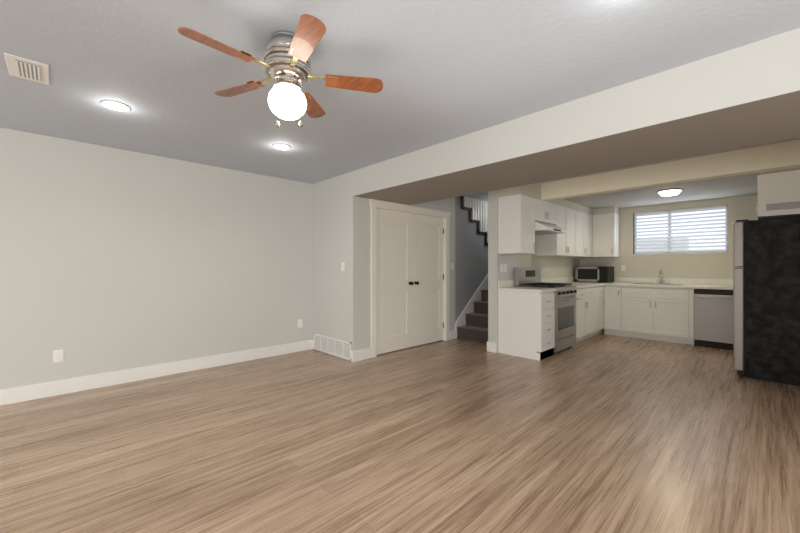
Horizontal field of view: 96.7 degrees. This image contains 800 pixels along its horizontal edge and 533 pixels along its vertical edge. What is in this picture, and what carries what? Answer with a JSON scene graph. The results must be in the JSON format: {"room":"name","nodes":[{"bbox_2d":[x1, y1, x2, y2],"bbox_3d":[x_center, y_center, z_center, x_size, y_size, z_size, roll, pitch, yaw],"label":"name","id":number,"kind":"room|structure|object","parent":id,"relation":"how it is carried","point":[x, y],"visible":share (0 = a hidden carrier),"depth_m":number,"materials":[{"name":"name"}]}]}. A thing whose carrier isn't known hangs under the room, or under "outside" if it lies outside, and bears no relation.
{"room":"basement living room","nodes":[
{"label":"basement living room","id":0,"kind":"room"},
{"bbox_2d":[0,127,311,389],"bbox_3d":[-1.923,0.000,4.758,11.800,2.440,0.150,0,0,-44],"label":"wall","id":1,"kind":"structure","parent":0,"point":[113,259],"depth_m":3.79,"materials":[{"name":"grey paint"}]},
{"bbox_2d":[53,349,63,362],"bbox_3d":[-3.239,0.850,3.372,0.072,0.116,0.009,0,0,-44],"label":"wall outlet plate","id":2,"kind":"object","parent":1,"relation":"attached to","point":[58,355],"depth_m":3.37,"materials":[{"name":"white plastic"}]},
{"bbox_2d":[0,340,313,405],"bbox_3d":[-3.609,1.150,2.999,6.470,0.140,0.030,0,0,-44],"label":"baseboard","id":3,"kind":"structure","parent":1,"relation":"attached to","point":[39,391],"depth_m":3.79,"materials":[{"name":"white wood"}]},
{"bbox_2d":[298,319,301,327],"bbox_3d":[-1.437,0.820,5.118,0.072,0.116,0.009,0,0,-44],"label":"wall outlet plate","id":4,"kind":"object","parent":1,"relation":"attached to","point":[300,320],"depth_m":5.11,"materials":[{"name":"white plastic"}]},
{"bbox_2d":[312,171,361,360],"bbox_3d":[-0.898,0.000,4.950,0.140,2.440,1.000,0,0,-44],"label":"wall","id":5,"kind":"structure","parent":0,"point":[336,242],"depth_m":4.79,"materials":[{"name":"grey paint"}]},
{"bbox_2d":[314,333,351,360],"bbox_3d":[-0.941,1.089,4.884,0.014,0.238,0.915,0,0,-44],"label":"air vent","id":6,"kind":"object","parent":5,"relation":"in","point":[337,347],"visible":1,"depth_m":4.84,"materials":[{"name":"white metal"}]},
{"bbox_2d":[341,262,344,270],"bbox_3d":[-0.759,0.000,4.695,0.016,0.116,0.072,0,0,-44],"label":"switch plate","id":7,"kind":"object","parent":5,"relation":"attached to","point":[342,263],"depth_m":4.68,"materials":[{"name":"white plastic"}]},
{"bbox_2d":[0,332,799,532],"bbox_3d":[0.845,1.270,2.045,12.000,0.100,8.000,0,0,-44],"label":"floor","id":8,"kind":"structure","parent":0,"point":[602,433],"depth_m":2.40,"materials":[{"name":"brown wood"}]},
{"bbox_2d":[457,290,487,343],"bbox_3d":[2.261,0.334,6.683,2.799,1.773,0.864,0,0,-44],"label":"stairs","id":9,"kind":"structure","parent":8,"relation":"on","point":[475,328],"depth_m":5.99,"materials":[{"name":"carpet"}]},
{"bbox_2d":[498,289,554,360],"bbox_3d":[1.759,0.780,4.959,0.425,0.880,0.620,0,0,-44],"label":"base cabinet","id":10,"kind":"object","parent":8,"relation":"on","point":[526,322],"depth_m":4.77,"materials":[{"name":"white wood"}]},
{"bbox_2d":[502,285,555,292],"bbox_3d":[1.759,0.320,4.950,0.437,0.039,0.635,0,0,-44],"label":"countertop","id":11,"kind":"structure","parent":10,"relation":"on","point":[509,288],"depth_m":4.81,"materials":[{"name":"white stone"}]},
{"bbox_2d":[514,267,578,352],"bbox_3d":[2.215,0.618,5.345,0.756,1.205,0.682,0,0,-44],"label":"stove","id":12,"kind":"object","parent":8,"relation":"on","point":[565,316],"visible":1,"depth_m":5.19,"materials":[{"name":"silver metal"}]},
{"bbox_2d":[534,285,597,342],"bbox_3d":[2.810,0.780,5.978,0.967,0.880,0.620,0,0,-44],"label":"base cabinet","id":13,"kind":"object","parent":8,"relation":"on","point":[587,304],"depth_m":5.77,"materials":[{"name":"white wood"}]},
{"bbox_2d":[554,281,612,288],"bbox_3d":[3.180,0.320,6.326,1.983,0.039,0.635,0,0,-44],"label":"countertop","id":14,"kind":"structure","parent":13,"relation":"on","point":[579,285],"depth_m":6.26,"materials":[{"name":"white stone"}]},
{"bbox_2d":[575,267,613,282],"bbox_3d":[3.734,0.149,6.821,0.403,0.298,0.560,0,0,-44],"label":"microwave","id":15,"kind":"object","parent":14,"relation":"on","point":[594,274],"visible":1,"depth_m":6.67,"materials":[{"name":"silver metal"}]},
{"bbox_2d":[598,285,604,333],"bbox_3d":[3.259,0.780,6.413,0.511,0.880,0.620,0,0,-44],"label":"base cabinet","id":16,"kind":"object","parent":8,"relation":"on","point":[600,287],"depth_m":6.26,"materials":[{"name":"white wood"}]},
{"bbox_2d":[604,286,623,335],"bbox_3d":[3.980,0.780,6.467,0.637,0.880,0.342,0,0,-44],"label":"base cabinet","id":17,"kind":"object","parent":8,"relation":"on","point":[613,295],"depth_m":6.25,"materials":[{"name":"white wood"}]},
{"bbox_2d":[624,286,693,344],"bbox_3d":[4.380,0.780,6.054,0.637,0.880,1.034,0,0,-44],"label":"base cabinet","id":18,"kind":"object","parent":8,"relation":"on","point":[661,308],"depth_m":5.78,"materials":[{"name":"white wood"}]},
{"bbox_2d":[605,282,732,289],"bbox_3d":[4.794,0.320,5.616,0.652,0.039,2.627,0,0,-44],"label":"countertop","id":19,"kind":"structure","parent":18,"relation":"on","point":[679,285],"depth_m":5.61,"materials":[{"name":"white stone"}]},
{"bbox_2d":[640,282,675,285],"bbox_3d":[4.374,0.401,6.049,0.400,0.198,0.720,0,0,-44],"label":"sink","id":20,"kind":"object","parent":19,"relation":"in","point":[641,283],"depth_m":6.15,"materials":[{"name":"silver metal"}]},
{"bbox_2d":[660,270,667,281],"bbox_3d":[4.555,0.178,6.153,0.160,0.244,0.118,0,0,-44],"label":"faucet","id":21,"kind":"object","parent":19,"relation":"on","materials":[{"name":"silver metal"}]},
{"bbox_2d":[694,289,732,349],"bbox_3d":[4.928,0.780,5.444,0.645,0.875,0.600,0,0,-44],"label":"dishwasher","id":22,"kind":"object","parent":8,"relation":"on","point":[713,318],"visible":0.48,"depth_m":5.29,"materials":[{"name":"silver metal"}]},
{"bbox_2d":[733,217,799,385],"bbox_3d":[4.234,0.352,3.951,0.760,1.735,0.742,0,0,-44],"label":"refrigerator","id":23,"kind":"object","parent":8,"relation":"on","point":[766,309],"visible":1,"depth_m":3.76,"materials":[{"name":"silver metal"}]},
{"bbox_2d":[0,0,799,201],"bbox_3d":[0.845,-1.270,2.045,12.000,0.100,8.000,0,0,-44],"label":"ceiling","id":24,"kind":"structure","parent":0,"point":[444,70],"depth_m":2.15,"materials":[{"name":"grey paint"}]},
{"bbox_2d":[4,53,48,84],"bbox_3d":[-2.299,-1.212,2.200,0.180,0.015,0.320,0,0,-44],"label":"ceiling vent","id":25,"kind":"object","parent":24,"relation":"in","point":[25,68],"visible":1,"depth_m":2.18,"materials":[{"name":"white plastic"}]},
{"bbox_2d":[102,100,129,110],"bbox_3d":[-2.150,-1.214,2.693,0.169,0.013,0.169,0,0,40],"label":"recessed light","id":26,"kind":"object","parent":24,"relation":"in","point":[115,105],"depth_m":2.68,"materials":[{"name":"white"}]},
{"bbox_2d":[178,14,382,127],"bbox_3d":[-0.624,-0.964,1.888,0.972,0.511,0.996,0,0,-44],"label":"ceiling fan","id":27,"kind":"object","parent":24,"relation":"hanging from","point":[286,63],"visible":1,"depth_m":1.84,"materials":[{"name":"brown wood"}]},
{"bbox_2d":[273,144,289,149],"bbox_3d":[-1.202,-1.214,3.611,0.169,0.013,0.169,0,0,40],"label":"recessed light","id":28,"kind":"object","parent":24,"relation":"in","point":[278,146],"depth_m":3.59,"materials":[{"name":"white"}]},
{"bbox_2d":[353,28,799,204],"bbox_3d":[2.107,-1.060,2.467,1.000,0.320,6.750,0,0,-44],"label":"soffit","id":29,"kind":"structure","parent":24,"relation":"attached to","point":[747,95],"depth_m":2.55,"materials":[{"name":"paint"}]},
{"bbox_2d":[362,197,487,348],"bbox_3d":[1.232,0.000,6.416,4.960,2.440,0.140,0,0,-44],"label":"wall","id":30,"kind":"structure","parent":0,"point":[471,260],"depth_m":6.04,"materials":[{"name":"paint"}]},
{"bbox_2d":[351,348,370,361],"bbox_3d":[-0.501,1.150,4.634,0.301,0.140,0.026,0,0,-44],"label":"baseboard","id":31,"kind":"structure","parent":30,"relation":"attached to","point":[358,355],"depth_m":4.61,"materials":[{"name":"white wood"}]},
{"bbox_2d":[369,199,450,357],"bbox_3d":[0.171,0.161,5.364,1.730,2.118,0.174,0,0,-44],"label":"door frame","id":32,"kind":"structure","parent":30,"relation":"attached to","point":[375,204],"depth_m":4.96,"materials":[{"name":"white wood"}]},
{"bbox_2d":[377,208,443,354],"bbox_3d":[0.199,0.206,5.334,1.482,2.004,0.105,0,0,-44],"label":"closet doors","id":33,"kind":"structure","parent":30,"relation":"in","point":[410,279],"depth_m":5.29,"materials":[{"name":"white wood"}]},
{"bbox_2d":[455,274,487,338],"bbox_3d":[1.742,0.185,6.798,2.245,2.070,0.019,0,0,-44],"label":"trim","id":34,"kind":"structure","parent":30,"relation":"attached to","point":[468,309],"depth_m":6.33,"materials":[{"name":"white wood"}]},
{"bbox_2d":[459,196,487,244],"bbox_3d":[1.342,-0.817,6.399,1.265,0.833,0.035,0,0,-44],"label":"railing","id":35,"kind":"object","parent":30,"relation":"attached to","point":[477,210],"visible":0.62,"depth_m":6.47,"materials":[{"name":"white wood"}]},
{"bbox_2d":[488,190,579,352],"bbox_3d":[2.470,0.000,6.181,3.210,2.440,0.140,0,0,-44],"label":"wall","id":36,"kind":"structure","parent":0,"point":[495,261],"depth_m":5.11,"materials":[{"name":"grey paint"}]},
{"bbox_2d":[487,341,496,352],"bbox_3d":[1.415,1.150,5.246,0.426,0.140,0.046,0,0,-44],"label":"baseboard","id":37,"kind":"structure","parent":36,"relation":"attached to","point":[491,347],"depth_m":5.06,"materials":[{"name":"white wood"}]},
{"bbox_2d":[500,264,504,271],"bbox_3d":[1.463,0.020,5.101,0.072,0.116,0.009,0,0,-44],"label":"switch plate","id":38,"kind":"object","parent":36,"relation":"attached to","point":[501,265],"depth_m":5.10,"materials":[{"name":"white plastic"}]},
{"bbox_2d":[498,194,537,253],"bbox_3d":[1.662,-0.580,5.060,0.426,0.800,0.340,0,0,-44],"label":"upper cabinet","id":39,"kind":"object","parent":36,"relation":"attached to","point":[519,215],"depth_m":4.92,"materials":[{"name":"white wood"}]},
{"bbox_2d":[498,277,574,288],"bbox_3d":[2.533,0.250,6.128,3.188,0.100,0.019,0,0,-44],"label":"backsplash","id":40,"kind":"structure","parent":36,"relation":"attached to","point":[501,284],"depth_m":6.11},
{"bbox_2d":[538,199,557,225],"bbox_3d":[2.090,-0.823,5.474,0.758,0.315,0.340,0,0,-44],"label":"upper cabinet","id":41,"kind":"object","parent":36,"relation":"attached to","point":[547,211],"depth_m":5.37,"materials":[{"name":"white wood"}]},
{"bbox_2d":[535,221,566,234],"bbox_3d":[2.146,-0.587,5.416,0.752,0.149,0.501,0,0,-44],"label":"range hood","id":42,"kind":"object","parent":41,"relation":"attached to","point":[541,228],"visible":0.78,"depth_m":5.20,"materials":[{"name":"white metal"}]},
{"bbox_2d":[536,205,577,257],"bbox_3d":[2.682,-0.580,6.048,0.890,0.800,0.340,0,0,-44],"label":"upper cabinet","id":43,"kind":"object","parent":36,"relation":"attached to","point":[565,244],"depth_m":5.83,"materials":[{"name":"white wood"}]},
{"bbox_2d":[578,211,592,257],"bbox_3d":[3.238,-0.580,6.588,0.887,0.800,0.340,0,0,-44],"label":"upper cabinet","id":44,"kind":"object","parent":36,"relation":"attached to","point":[585,221],"depth_m":6.50,"materials":[{"name":"white wood"}]},
{"bbox_2d":[498,183,619,214],"bbox_3d":[2.775,-1.101,5.885,3.185,0.239,0.710,0,0,-44],"label":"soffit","id":45,"kind":"structure","parent":0,"point":[532,190],"depth_m":5.47,"materials":[{"name":"paint"}]},
{"bbox_2d":[541,139,799,200],"bbox_3d":[3.151,-1.100,4.228,0.150,0.240,2.928,0,0,-44],"label":"header","id":46,"kind":"object","parent":45,"relation":"attached to","point":[773,157],"visible":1,"depth_m":4.05,"materials":[{"name":"beige paint"}]},
{"bbox_2d":[565,173,759,208],"bbox_3d":[4.066,-1.160,5.116,2.400,0.120,2.928,0,0,-44],"label":"ceiling","id":47,"kind":"structure","parent":0,"point":[735,186],"depth_m":5.36,"materials":[{"name":"grey paint"}]},
{"bbox_2d":[657,188,681,195],"bbox_3d":[3.900,-1.068,5.144,0.290,0.064,0.290,0,0,-44],"label":"kitchen ceiling light","id":48,"kind":"object","parent":47,"relation":"attached to","point":[671,192],"visible":1,"depth_m":5.06,"materials":[{"name":"white glass"}]},
{"bbox_2d":[580,194,757,278],"bbox_3d":[4.866,0.000,6.122,0.150,2.440,3.560,0,0,-44],"label":"wall","id":49,"kind":"structure","parent":0,"point":[710,266],"depth_m":6.11,"materials":[{"name":"paint"}]},
{"bbox_2d":[593,213,619,256],"bbox_3d":[3.911,-0.580,6.745,0.349,0.800,0.365,0,0,-44],"label":"upper cabinet","id":50,"kind":"object","parent":49,"relation":"attached to","point":[606,235],"visible":1,"depth_m":6.63,"materials":[{"name":"white wood"}]},
{"bbox_2d":[621,265,625,270],"bbox_3d":[4.203,0.030,6.691,0.009,0.116,0.072,0,0,-44],"label":"switch plate","id":51,"kind":"object","parent":49,"relation":"attached to","point":[623,267],"depth_m":6.69,"materials":[{"name":"white plastic"}]},
{"bbox_2d":[616,278,732,285],"bbox_3d":[5.023,0.250,5.835,0.019,0.100,2.624,0,0,-44],"label":"backsplash","id":52,"kind":"structure","parent":49,"relation":"attached to","point":[687,281],"depth_m":5.94,"materials":[{"name":"white stone"}]},
{"bbox_2d":[632,205,729,254],"bbox_3d":[4.799,-0.600,6.148,0.130,0.780,1.330,0,0,-44],"label":"window","id":53,"kind":"structure","parent":49,"relation":"in","point":[669,246],"depth_m":6.13,"materials":[{"name":"white"}]},
{"bbox_2d":[634,205,726,253],"bbox_3d":[4.789,-0.611,6.138,0.049,0.753,1.266,0,0,-44],"label":"window blinds","id":54,"kind":"object","parent":53,"relation":"attached to","point":[717,207],"visible":1,"depth_m":6.08,"materials":[{"name":"grey plastic"}]},
{"bbox_2d":[757,170,799,219],"bbox_3d":[4.350,-0.757,3.843,0.784,0.445,0.699,0,0,-44],"label":"upper cabinet","id":55,"kind":"object","parent":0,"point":[778,195],"visible":0.94,"depth_m":3.71,"materials":[{"name":"white wood"}]},
{"bbox_2d":[760,167,799,174],"bbox_3d":[4.317,-1.040,3.786,0.910,0.119,0.669,0,0,-44],"label":"bulkhead","id":56,"kind":"object","parent":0,"point":[777,171],"visible":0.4,"depth_m":3.67,"materials":[{"name":"paint"}]}
]}

